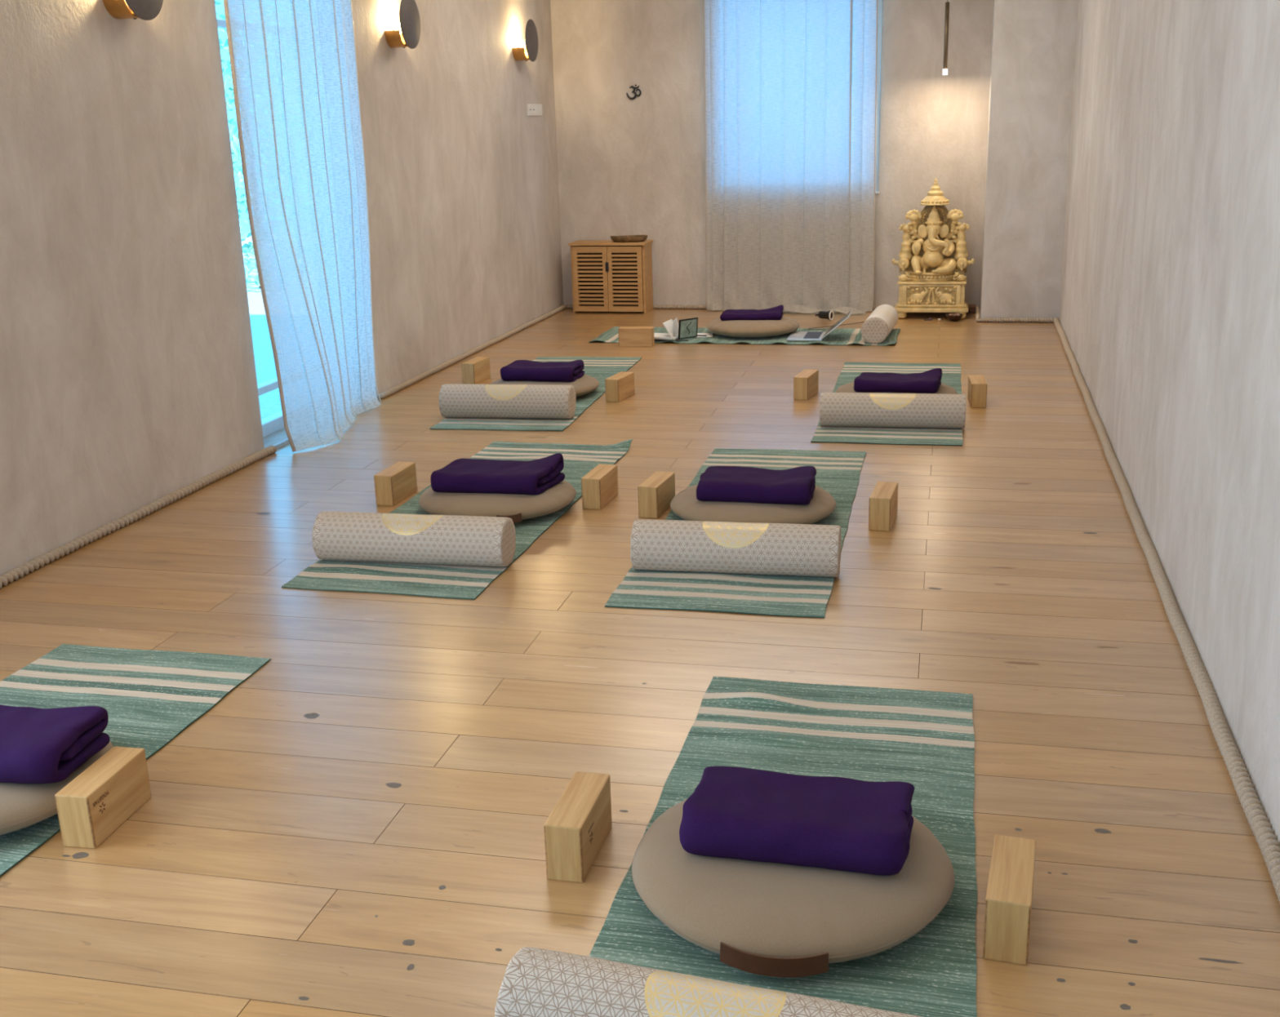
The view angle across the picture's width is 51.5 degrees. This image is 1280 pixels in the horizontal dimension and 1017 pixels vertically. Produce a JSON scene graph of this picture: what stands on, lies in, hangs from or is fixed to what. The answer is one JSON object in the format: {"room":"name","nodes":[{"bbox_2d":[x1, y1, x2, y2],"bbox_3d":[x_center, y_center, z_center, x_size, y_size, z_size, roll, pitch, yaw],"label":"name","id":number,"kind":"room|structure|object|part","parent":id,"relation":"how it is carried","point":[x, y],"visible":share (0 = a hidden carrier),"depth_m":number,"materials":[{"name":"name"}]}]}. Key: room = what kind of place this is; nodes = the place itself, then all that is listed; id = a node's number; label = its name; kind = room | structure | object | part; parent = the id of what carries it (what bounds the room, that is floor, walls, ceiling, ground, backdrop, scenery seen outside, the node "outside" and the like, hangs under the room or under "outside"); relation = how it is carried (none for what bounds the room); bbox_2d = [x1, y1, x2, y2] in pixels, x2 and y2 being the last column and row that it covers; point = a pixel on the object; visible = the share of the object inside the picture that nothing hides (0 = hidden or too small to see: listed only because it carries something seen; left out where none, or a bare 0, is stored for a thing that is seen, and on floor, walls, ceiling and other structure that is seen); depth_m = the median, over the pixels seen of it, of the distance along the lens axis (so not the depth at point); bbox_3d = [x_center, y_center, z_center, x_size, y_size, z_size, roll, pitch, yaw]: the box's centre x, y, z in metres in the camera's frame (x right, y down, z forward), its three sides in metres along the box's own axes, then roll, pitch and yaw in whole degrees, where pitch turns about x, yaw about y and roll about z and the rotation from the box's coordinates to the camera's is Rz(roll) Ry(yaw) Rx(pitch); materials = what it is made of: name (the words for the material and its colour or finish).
{"room":"exercise studio","nodes":[
{"label":"exercise studio","id":0,"kind":"room"},
{"bbox_2d":[0,0,564,576],"bbox_3d":[-2.248,-1.128,4.204,0.300,2.950,13.020,2,17,13],"label":"wall","id":1,"kind":"structure","parent":0,"point":[128,380],"depth_m":5.29,"materials":[{"name":"paint"}]},
{"bbox_2d":[102,0,163,20],"bbox_3d":[-1.858,-1.912,4.810,0.119,0.274,0.274,2,17,13],"label":"wall lamp","id":2,"kind":"object","parent":1,"relation":"attached to","point":[145,10],"visible":1,"depth_m":4.80,"materials":[{"name":"gold metal"}]},
{"bbox_2d":[0,445,276,588],"bbox_3d":[-2.023,0.151,4.641,0.044,0.039,3.020,2,17,13],"label":"baseboard","id":3,"kind":"structure","parent":1,"relation":"attached to","point":[34,564],"depth_m":4.99,"materials":[{"name":"fabric"}]},
{"bbox_2d":[217,19,284,437],"bbox_3d":[-1.752,-1.564,6.311,0.070,2.330,1.220,2,17,13],"label":"door","id":4,"kind":"structure","parent":1,"relation":"in","point":[272,424],"depth_m":6.33,"materials":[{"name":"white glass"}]},
{"bbox_2d":[271,395,378,448],"bbox_3d":[-1.699,-0.435,6.639,0.300,0.020,1.220,2,17,13],"label":"trim","id":5,"kind":"structure","parent":1,"relation":"attached to","point":[285,442],"depth_m":6.17,"materials":[{"name":"stone"}]},
{"bbox_2d":[384,0,420,48],"bbox_3d":[-1.284,-2.605,7.111,0.119,0.274,0.274,2,17,13],"label":"wall lamp","id":6,"kind":"object","parent":1,"relation":"attached to","point":[406,33],"visible":1,"depth_m":7.09,"materials":[{"name":"gold metal"}]},
{"bbox_3d":[-1.297,-2.577,7.122,0.042,0.068,0.042,2,17,13],"label":"bulb","id":7,"kind":"part","parent":6,"relation":"part of","materials":[{"name":"white glass"}]},
{"bbox_2d":[377,305,566,399],"bbox_3d":[-0.995,-1.091,8.773,0.039,0.034,3.490,2,17,13],"label":"baseboard","id":8,"kind":"structure","parent":1,"relation":"attached to","point":[391,391],"depth_m":8.30,"materials":[{"name":"wood"}]},
{"bbox_2d":[511,19,537,62],"bbox_3d":[-0.794,-3.197,9.076,0.119,0.274,0.274,2,17,13],"label":"wall lamp","id":9,"kind":"object","parent":1,"relation":"attached to","point":[530,53],"visible":1,"depth_m":9.05,"materials":[{"name":"gold metal"}]},
{"bbox_3d":[-0.807,-3.169,9.087,0.042,0.068,0.042,2,17,13],"label":"bulb","id":10,"kind":"part","parent":9,"relation":"part of","materials":[{"name":"white glass"}]},
{"bbox_2d":[526,103,542,115],"bbox_3d":[-0.761,-2.854,9.499,0.014,0.079,0.347,2,17,13],"label":"wall socket","id":11,"kind":"object","parent":1,"relation":"attached to","point":[532,109],"visible":1,"depth_m":9.49,"materials":[{"name":"white plastic"}]},
{"bbox_3d":[-0.776,-2.839,9.450,0.010,0.080,0.160,2,17,13],"label":"socket plate","id":12,"kind":"part","parent":11,"relation":"part of","materials":[{"name":"white plastic"}]},
{"bbox_2d":[534,104,542,115],"bbox_3d":[-0.737,-2.885,9.604,0.010,0.080,0.160,2,17,13],"label":"switch plate","id":13,"kind":"object","parent":11,"relation":"attached to","point":[538,108],"depth_m":9.58,"materials":[{"name":"white plastic"}]},
{"bbox_2d":[0,308,1279,1016],"bbox_3d":[-0.280,0.304,4.191,4.450,0.100,13.305,2,17,13],"label":"floor","id":14,"kind":"structure","parent":0,"point":[355,828],"depth_m":3.36,"materials":[{"name":"brown wood"}]},
{"bbox_2d":[54,746,151,848],"bbox_3d":[-1.142,0.614,2.833,0.075,0.120,0.222,1,17,10],"label":"block","id":15,"kind":"object","parent":14,"relation":"on","point":[91,807],"visible":1,"depth_m":2.78,"materials":[{"name":"brown wood"}]},
{"bbox_2d":[0,644,271,876],"bbox_3d":[-1.567,0.685,2.833,0.667,0.006,1.999,2,17,13],"label":"yoga mat","id":16,"kind":"object","parent":14,"relation":"on","point":[149,697],"visible":0.57,"depth_m":3.51,"materials":[{"name":"fabric"}]},
{"bbox_2d":[0,741,113,835],"bbox_3d":[-1.478,0.596,2.950,0.585,0.095,0.585,2,17,13],"label":"cushion","id":17,"kind":"object","parent":16,"relation":"on","point":[22,806],"visible":0.23,"depth_m":2.78,"materials":[{"name":"fabric"}]},
{"bbox_2d":[0,704,110,783],"bbox_3d":[-1.417,0.511,2.915,0.428,0.092,0.259,1,17,11],"label":"folded blanket","id":18,"kind":"object","parent":17,"relation":"on","point":[37,745],"visible":1,"depth_m":2.86,"materials":[{"name":"purple fabric"}]},
{"bbox_2d":[373,461,417,506],"bbox_3d":[-0.963,-0.099,5.240,0.075,0.120,0.222,3,17,15],"label":"block","id":19,"kind":"object","parent":14,"relation":"on","point":[397,482],"visible":1,"depth_m":5.17,"materials":[{"name":"brown wood"}]},
{"bbox_2d":[281,439,632,599],"bbox_3d":[-0.592,-0.030,5.108,0.667,0.038,1.999,2,17,14],"label":"yoga mat","id":20,"kind":"object","parent":14,"relation":"on","point":[445,581],"visible":0.38,"depth_m":4.41,"materials":[{"name":"fabric"}]},
{"bbox_2d":[312,511,515,567],"bbox_3d":[-0.756,0.100,4.444,0.662,0.162,0.170,2,17,11],"label":"bolster","id":21,"kind":"object","parent":20,"relation":"on","point":[399,538],"visible":1,"depth_m":4.38,"materials":[{"name":"fabric"}]},
{"bbox_2d":[418,480,576,523],"bbox_3d":[-0.541,-0.047,5.061,0.597,0.085,0.597,2,17,13],"label":"cushion","id":22,"kind":"object","parent":20,"relation":"on","point":[518,508],"visible":0.53,"depth_m":4.87,"materials":[{"name":"fabric"}]},
{"bbox_2d":[430,453,564,494],"bbox_3d":[-0.536,-0.136,5.032,0.473,0.109,0.284,2,17,12],"label":"folded blanket","id":23,"kind":"object","parent":22,"relation":"on","point":[463,475],"visible":1,"depth_m":4.95,"materials":[{"name":"purple fabric"}]},
{"bbox_3d":[-0.470,0.037,4.779,0.091,0.034,0.016,-5,17,-13],"label":"handle","id":24,"kind":"part","parent":22,"relation":"part of","materials":[{"name":"brown leather"}]},
{"bbox_2d":[461,356,490,384],"bbox_3d":[-0.936,-0.789,7.583,0.075,0.120,0.222,4,17,17],"label":"block","id":25,"kind":"object","parent":14,"relation":"on","point":[475,371],"visible":0.96,"depth_m":7.51,"materials":[{"name":"brown wood"}]},
{"bbox_2d":[429,356,641,431],"bbox_3d":[-0.501,-0.659,7.296,0.666,0.006,1.999,2,17,11],"label":"yoga mat","id":26,"kind":"object","parent":14,"relation":"on","point":[601,368],"visible":0.44,"depth_m":6.65,"materials":[{"name":"fabric"}]},
{"bbox_2d":[439,383,576,418],"bbox_3d":[-0.657,-0.533,6.584,0.662,0.164,0.172,1,17,11],"label":"bolster","id":27,"kind":"object","parent":26,"relation":"on","point":[455,401],"visible":1,"depth_m":6.52,"materials":[{"name":"fabric"}]},
{"bbox_2d":[490,374,599,396],"bbox_3d":[-0.518,-0.659,7.147,0.597,0.080,0.598,2,17,13],"label":"cushion","id":28,"kind":"object","parent":26,"relation":"on","point":[585,384],"visible":0.33,"depth_m":7.03,"materials":[{"name":"fabric"}]},
{"bbox_2d":[500,360,584,382],"bbox_3d":[-0.523,-0.745,7.163,0.416,0.085,0.272,3,17,14],"label":"folded blanket","id":29,"kind":"object","parent":28,"relation":"on","point":[518,370],"visible":1,"depth_m":7.07,"materials":[{"name":"purple fabric"}]},
{"bbox_2d":[543,771,612,883],"bbox_3d":[-0.121,0.635,2.659,0.075,0.120,0.222,2,17,13],"label":"block","id":30,"kind":"object","parent":14,"relation":"on","point":[579,824],"visible":1,"depth_m":2.58,"materials":[{"name":"brown wood"}]},
{"bbox_2d":[581,463,617,509],"bbox_3d":[-0.154,-0.085,5.112,0.075,0.120,0.222,3,17,16],"label":"block","id":31,"kind":"object","parent":14,"relation":"on","point":[599,486],"visible":1,"depth_m":5.03,"materials":[{"name":"brown wood"}]},
{"bbox_2d":[568,240,653,313],"bbox_3d":[-0.215,-1.768,10.122,0.597,0.526,0.265,2,17,14],"label":"base cabinet","id":32,"kind":"object","parent":14,"relation":"on","point":[607,275],"visible":1,"depth_m":10.03,"materials":[{"name":"brown wood"}]},
{"bbox_3d":[-0.374,-1.736,10.047,0.266,0.487,0.014,2,17,14],"label":"door","id":33,"kind":"part","parent":32,"relation":"part of","materials":[{"name":"brown wood"}]},
{"bbox_3d":[-0.248,-1.816,9.979,0.024,0.070,0.008,2,17,14],"label":"door handle","id":34,"kind":"part","parent":32,"relation":"part of","materials":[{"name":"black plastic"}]},
{"bbox_3d":[-0.208,-1.777,10.149,0.535,0.467,0.006,2,17,14],"label":"panel","id":35,"kind":"part","parent":32,"relation":"part of","materials":[{"name":"brown wood"}]},
{"bbox_3d":[-0.112,-1.724,9.983,0.266,0.487,0.014,2,17,14],"label":"door","id":36,"kind":"part","parent":32,"relation":"part of","materials":[{"name":"brown wood"}]},
{"bbox_2d":[609,235,647,242],"bbox_3d":[-0.087,-2.033,9.994,0.293,0.043,0.151,2,17,13],"label":"wooden tray","id":37,"kind":"object","parent":32,"relation":"on","point":[632,238],"visible":1,"depth_m":9.95,"materials":[{"name":"brown wood"}]},
{"bbox_2d":[604,371,634,402],"bbox_3d":[-0.105,-0.643,7.002,0.075,0.120,0.222,5,18,22],"label":"block","id":38,"kind":"object","parent":14,"relation":"on","point":[620,386],"visible":1,"depth_m":6.93,"materials":[{"name":"brown wood"}]},
{"bbox_2d":[617,326,654,346],"bbox_3d":[-0.023,-1.112,8.590,0.222,0.120,0.075,1,17,10],"label":"block","id":39,"kind":"object","parent":14,"relation":"on","point":[628,336],"visible":1,"depth_m":8.56,"materials":[{"name":"brown wood"}]},
{"bbox_2d":[637,471,675,518],"bbox_3d":[0.064,-0.053,4.979,0.075,0.120,0.222,4,17,18],"label":"block","id":40,"kind":"object","parent":14,"relation":"on","point":[656,493],"visible":0.91,"depth_m":4.90,"materials":[{"name":"brown wood"}]},
{"bbox_2d":[604,448,866,617],"bbox_3d":[0.435,0.023,4.875,0.666,0.012,1.999,2,17,13],"label":"yoga mat","id":41,"kind":"object","parent":14,"relation":"on","point":[837,473],"visible":0.45,"depth_m":4.18,"materials":[{"name":"fabric"}]},
{"bbox_2d":[630,519,840,577],"bbox_3d":[0.308,0.124,4.254,0.662,0.162,0.170,2,17,11],"label":"bolster","id":42,"kind":"object","parent":41,"relation":"on","point":[664,545],"visible":1,"depth_m":4.19,"materials":[{"name":"fabric"}]},
{"bbox_2d":[670,484,835,524],"bbox_3d":[0.416,-0.019,4.875,0.606,0.083,0.605,2,17,13],"label":"cushion","id":43,"kind":"object","parent":41,"relation":"on","point":[685,504],"visible":0.5,"depth_m":4.68,"materials":[{"name":"fabric"}]},
{"bbox_2d":[696,466,816,504],"bbox_3d":[0.425,-0.090,4.822,0.420,0.090,0.276,2,17,13],"label":"folded blanket","id":44,"kind":"object","parent":43,"relation":"on","point":[795,486],"visible":1,"depth_m":4.73,"materials":[{"name":"purple fabric"}]},
{"bbox_2d":[588,326,900,346],"bbox_3d":[0.706,-1.160,8.859,1.999,0.017,0.666,2,17,13],"label":"yoga mat","id":45,"kind":"object","parent":14,"relation":"on","point":[846,336],"visible":0.63,"depth_m":8.71,"materials":[{"name":"fabric"}]},
{"bbox_2d":[653,318,678,340],"bbox_3d":[0.155,-1.185,8.769,0.240,0.131,0.190,0,16,7],"label":"open book","id":46,"kind":"object","parent":45,"relation":"on","point":[672,326],"visible":0.64,"depth_m":8.74,"materials":[{"name":"white paper"}]},
{"bbox_2d":[654,339,688,342],"bbox_3d":[0.154,-1.103,8.696,0.324,0.015,0.057,2,17,13],"label":"cable","id":47,"kind":"object","parent":45,"relation":"on","point":[668,340],"visible":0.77,"depth_m":8.67,"materials":[{"name":"plastic"}]},
{"bbox_2d":[678,317,697,339],"bbox_3d":[0.296,-1.188,8.751,0.156,0.136,0.092,-13,20,-34],"label":"picture frame","id":48,"kind":"object","parent":45,"relation":"on","point":[687,328],"visible":1,"depth_m":8.72,"materials":[{"name":"black plastic"}]},
{"bbox_2d":[697,333,712,337],"bbox_3d":[0.417,-1.161,8.888,0.140,0.002,0.170,-1,16,2],"label":"paper sheet","id":49,"kind":"object","parent":45,"relation":"on","point":[708,335],"visible":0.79,"depth_m":8.91,"materials":[{"name":"white paper"}]},
{"bbox_2d":[706,316,799,337],"bbox_3d":[0.760,-1.225,8.910,0.622,0.100,0.622,2,17,13],"label":"cushion","id":50,"kind":"object","parent":45,"relation":"on","point":[735,328],"visible":0.88,"depth_m":8.70,"materials":[{"name":"fabric"}]},
{"bbox_2d":[720,305,783,320],"bbox_3d":[0.754,-1.317,8.929,0.417,0.078,0.249,1,17,8],"label":"folded blanket","id":51,"kind":"object","parent":50,"relation":"on","point":[775,313],"visible":1,"depth_m":8.84,"materials":[{"name":"purple fabric"}]},
{"bbox_2d":[786,309,853,341],"bbox_3d":[1.176,-1.196,8.650,0.398,0.162,0.315,2,17,13],"label":"laptop","id":52,"kind":"object","parent":45,"relation":"on","point":[795,335],"visible":0.99,"depth_m":8.62,"materials":[{"name":"silver metal"}]},
{"bbox_3d":[1.285,-1.199,8.622,0.173,0.147,0.315,2,17,13],"label":"lid","id":53,"kind":"part","parent":52,"relation":"part of","materials":[{"name":"silver metal"}]},
{"bbox_2d":[861,304,897,343],"bbox_3d":[1.566,-1.208,8.652,0.174,0.166,0.632,3,17,16],"label":"bolster","id":54,"kind":"object","parent":45,"relation":"on","point":[877,327],"visible":1,"depth_m":8.38,"materials":[{"name":"white fabric"}]},
{"bbox_2d":[588,676,977,1016],"bbox_3d":[0.286,0.725,2.475,0.666,0.026,1.999,2,17,13],"label":"yoga mat","id":55,"kind":"object","parent":14,"relation":"on","point":[925,740],"visible":0.48,"depth_m":2.93,"materials":[{"name":"fabric"}]},
{"bbox_2d":[494,946,923,1016],"bbox_3d":[0.113,0.795,1.989,0.652,0.166,0.174,4,17,18],"label":"bolster","id":56,"kind":"object","parent":55,"relation":"on","point":[537,982],"visible":1,"depth_m":1.98,"materials":[{"name":"fabric"}]},
{"bbox_2d":[631,799,954,977],"bbox_3d":[0.285,0.675,2.504,0.601,0.095,0.612,2,17,13],"label":"cushion","id":57,"kind":"object","parent":55,"relation":"on","point":[762,918],"visible":0.66,"depth_m":2.33,"materials":[{"name":"fabric"}]},
{"bbox_3d":[0.224,0.762,2.231,0.184,0.040,0.026,2,17,11],"label":"handle","id":58,"kind":"part","parent":57,"relation":"part of","materials":[{"name":"brown leather"}]},
{"bbox_2d":[679,765,915,875],"bbox_3d":[0.298,0.582,2.496,0.419,0.096,0.249,3,17,15],"label":"folded blanket","id":59,"kind":"object","parent":57,"relation":"on","point":[842,824],"visible":1,"depth_m":2.43,"materials":[{"name":"purple fabric"}]},
{"bbox_2d":[793,368,818,399],"bbox_3d":[0.866,-0.646,6.917,0.075,0.120,0.222,5,18,21],"label":"block","id":60,"kind":"object","parent":14,"relation":"on","point":[805,383],"visible":1,"depth_m":6.83,"materials":[{"name":"brown wood"}]},
{"bbox_2d":[815,310,834,320],"bbox_3d":[1.307,-1.375,9.436,0.130,0.072,0.072,9,20,32],"label":"torch","id":61,"kind":"object","parent":14,"relation":"on","point":[829,315],"visible":1,"depth_m":9.41,"materials":[{"name":"black plastic"}]},
{"bbox_2d":[808,321,864,329],"bbox_3d":[1.502,-1.314,9.309,0.143,0.013,0.904,14,23,43],"label":"power cable","id":62,"kind":"object","parent":14,"relation":"on","point":[861,322],"visible":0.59,"depth_m":9.12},
{"bbox_2d":[868,481,897,531],"bbox_3d":[0.872,-0.009,4.751,0.075,0.120,0.222,3,17,17],"label":"block","id":63,"kind":"object","parent":14,"relation":"on","point":[883,500],"visible":1,"depth_m":4.66,"materials":[{"name":"brown wood"}]},
{"bbox_2d":[810,362,963,445],"bbox_3d":[1.309,-0.568,6.806,0.667,0.006,1.999,2,17,13],"label":"yoga mat","id":64,"kind":"object","parent":14,"relation":"on","point":[951,372],"visible":0.37,"depth_m":6.12,"materials":[{"name":"fabric"}]},
{"bbox_2d":[819,392,966,428],"bbox_3d":[1.171,-0.457,6.158,0.662,0.155,0.163,2,17,11],"label":"bolster","id":65,"kind":"object","parent":64,"relation":"on","point":[836,409],"visible":1,"depth_m":6.10,"materials":[{"name":"fabric"}]},
{"bbox_2d":[835,382,957,394],"bbox_3d":[1.289,-0.579,6.695,0.606,0.080,0.605,2,17,13],"label":"cushion","id":66,"kind":"object","parent":64,"relation":"on","point":[944,388],"visible":0.22,"depth_m":6.63,"materials":[{"name":"fabric"}]},
{"bbox_2d":[853,368,942,393],"bbox_3d":[1.288,-0.641,6.622,0.428,0.088,0.259,2,17,12],"label":"folded blanket","id":67,"kind":"object","parent":66,"relation":"on","point":[929,381],"visible":1,"depth_m":6.55,"materials":[{"name":"purple fabric"}]},
{"bbox_2d":[924,317,932,320],"bbox_3d":[2.020,-1.328,9.297,0.055,0.021,0.022,2,17,13],"label":"holder","id":68,"kind":"object","parent":14,"relation":"on","point":[929,318],"visible":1,"depth_m":9.29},
{"bbox_2d":[891,177,974,319],"bbox_3d":[2.064,-1.832,9.334,0.570,0.960,0.329,2,17,13],"label":"statue","id":69,"kind":"object","parent":14,"relation":"on","point":[933,262],"visible":1,"depth_m":9.30,"materials":[{"name":"beige stone"}]},
{"bbox_3d":[2.073,-1.651,9.402,0.430,0.063,0.229,2,17,13],"label":"throne seat","id":70,"kind":"part","parent":69,"relation":"part of","materials":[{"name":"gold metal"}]},
{"bbox_3d":[2.048,-2.045,9.244,0.118,0.125,0.108,2,17,13],"label":"crown","id":71,"kind":"part","parent":69,"relation":"part of","materials":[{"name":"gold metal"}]},
{"bbox_3d":[2.086,-1.926,9.412,0.470,0.500,0.030,2,17,13],"label":"plate","id":72,"kind":"part","parent":69,"relation":"part of","materials":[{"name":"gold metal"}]},
{"bbox_2d":[945,313,964,321],"bbox_3d":[2.190,-1.332,9.243,0.126,0.049,0.126,2,17,13],"label":"metal bowl","id":73,"kind":"object","parent":14,"relation":"on","point":[952,317],"visible":1,"depth_m":9.21,"materials":[{"name":"brown metal"}]},
{"bbox_2d":[968,304,975,313],"bbox_3d":[2.190,-1.457,9.677,0.500,0.044,0.140,2,17,13],"label":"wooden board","id":74,"kind":"object","parent":14,"relation":"on","point":[971,308],"visible":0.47,"depth_m":9.56,"materials":[{"name":"brown wood"}]},
{"bbox_2d":[967,375,986,407],"bbox_3d":[1.685,-0.586,6.630,0.075,0.120,0.222,1,17,9],"label":"block","id":75,"kind":"object","parent":14,"relation":"on","point":[977,384],"visible":1,"depth_m":6.53,"materials":[{"name":"brown wood"}]},
{"bbox_2d":[982,834,1035,965],"bbox_3d":[0.662,0.696,2.374,0.075,0.120,0.222,4,17,18],"label":"block","id":76,"kind":"object","parent":14,"relation":"on","point":[1010,889],"visible":1,"depth_m":2.29,"materials":[{"name":"brown wood"}]},
{"bbox_2d":[550,0,993,310],"bbox_3d":[1.192,-2.863,9.761,4.290,2.950,0.300,2,17,13],"label":"wall","id":77,"kind":"structure","parent":0,"point":[626,166],"depth_m":9.76,"materials":[{"name":"paint"}]},
{"bbox_2d":[626,84,641,99],"bbox_3d":[-0.045,-3.085,9.830,0.113,0.108,0.016,2,17,13],"label":"sign","id":78,"kind":"object","parent":77,"relation":"attached to","point":[632,86],"visible":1,"depth_m":9.82,"materials":[{"name":"black plastic"}]},
{"bbox_2d":[566,304,1053,322],"bbox_3d":[1.125,-1.433,9.723,3.630,0.034,0.608,2,17,13],"label":"baseboard","id":79,"kind":"structure","parent":77,"relation":"attached to","point":[978,318],"depth_m":9.14,"materials":[{"name":"fabric"}]},
{"bbox_2d":[875,0,882,194],"bbox_3d":[1.126,-3.069,9.595,1.233,1.558,0.102,2,17,13],"label":"window","id":80,"kind":"structure","parent":77,"relation":"in","point":[879,2],"depth_m":9.45,"materials":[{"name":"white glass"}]},
{"bbox_2d":[979,0,1078,322],"bbox_3d":[2.693,-2.690,9.025,0.618,2.850,0.670,2,17,13],"label":"wall","id":81,"kind":"structure","parent":0,"point":[1033,42],"depth_m":8.80,"materials":[{"name":"grey paint"}]},
{"bbox_2d":[1058,0,1279,843],"bbox_3d":[1.631,-0.972,3.284,0.300,2.950,13.020,2,17,13],"label":"wall","id":82,"kind":"structure","parent":0,"point":[1169,317],"depth_m":3.75,"materials":[{"name":"grey paint"}]},
{"bbox_2d":[1053,317,1279,902],"bbox_3d":[1.876,-0.127,5.196,0.044,0.039,8.220,2,17,13],"label":"baseboard","id":83,"kind":"structure","parent":82,"relation":"attached to","point":[1263,831],"depth_m":3.40,"materials":[{"name":"fabric"}]},
{"bbox_3d":[-0.349,-2.417,3.343,4.290,0.100,13.220,2,17,13],"label":"ceiling","id":84,"kind":"structure","parent":0,"visible":0},
{"bbox_2d":[942,0,949,75],"bbox_3d":[2.056,-3.477,8.855,0.031,1.110,0.031,2,17,13],"label":"pendant lamp","id":85,"kind":"object","parent":84,"relation":"hanging from","point":[947,4],"visible":1,"depth_m":8.94,"materials":[{"name":"brown metal"}]},
{"bbox_3d":[-1.570,-3.059,5.869,0.030,0.022,1.500,2,17,13],"label":"trim","id":86,"kind":"structure","parent":84,"relation":"attached to","visible":0},
{"bbox_2d":[223,0,382,452],"bbox_3d":[-1.468,-1.716,6.166,0.212,2.720,1.221,2,17,13],"label":"linen curtain","id":87,"kind":"object","parent":86,"relation":"hanging from","point":[294,70],"visible":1,"depth_m":6.14,"materials":[{"name":"white fabric"}]},
{"bbox_3d":[1.044,-4.105,9.165,1.500,0.022,0.030,2,17,13],"label":"trim","id":88,"kind":"structure","parent":84,"relation":"attached to","visible":0},
{"bbox_2d":[703,0,877,314],"bbox_3d":[1.054,-2.760,9.462,1.253,2.719,0.218,2,17,13],"label":"linen curtain","id":89,"kind":"object","parent":88,"relation":"hanging from","point":[790,86],"visible":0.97,"depth_m":9.61,"materials":[{"name":"white fabric"}]},
{"label":"outside","id":90,"kind":"structure","parent":0,"visible":0},
{"bbox_2d":[241,235,281,419],"bbox_3d":[-5.098,-1.017,9.555,7.700,0.100,22.000,2,17,13],"label":"terrace","id":91,"kind":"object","parent":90,"point":[269,402],"depth_m":9.87,"materials":[{"name":"stone"}]},
{"bbox_2d":[214,0,260,288],"bbox_3d":[-4.051,-3.224,12.117,1.032,2.966,7.626,2,17,13],"label":"hedge","id":92,"kind":"object","parent":91,"relation":"on","point":[246,248],"visible":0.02,"depth_m":12.43,"materials":[{"name":"green plant"}]}
]}

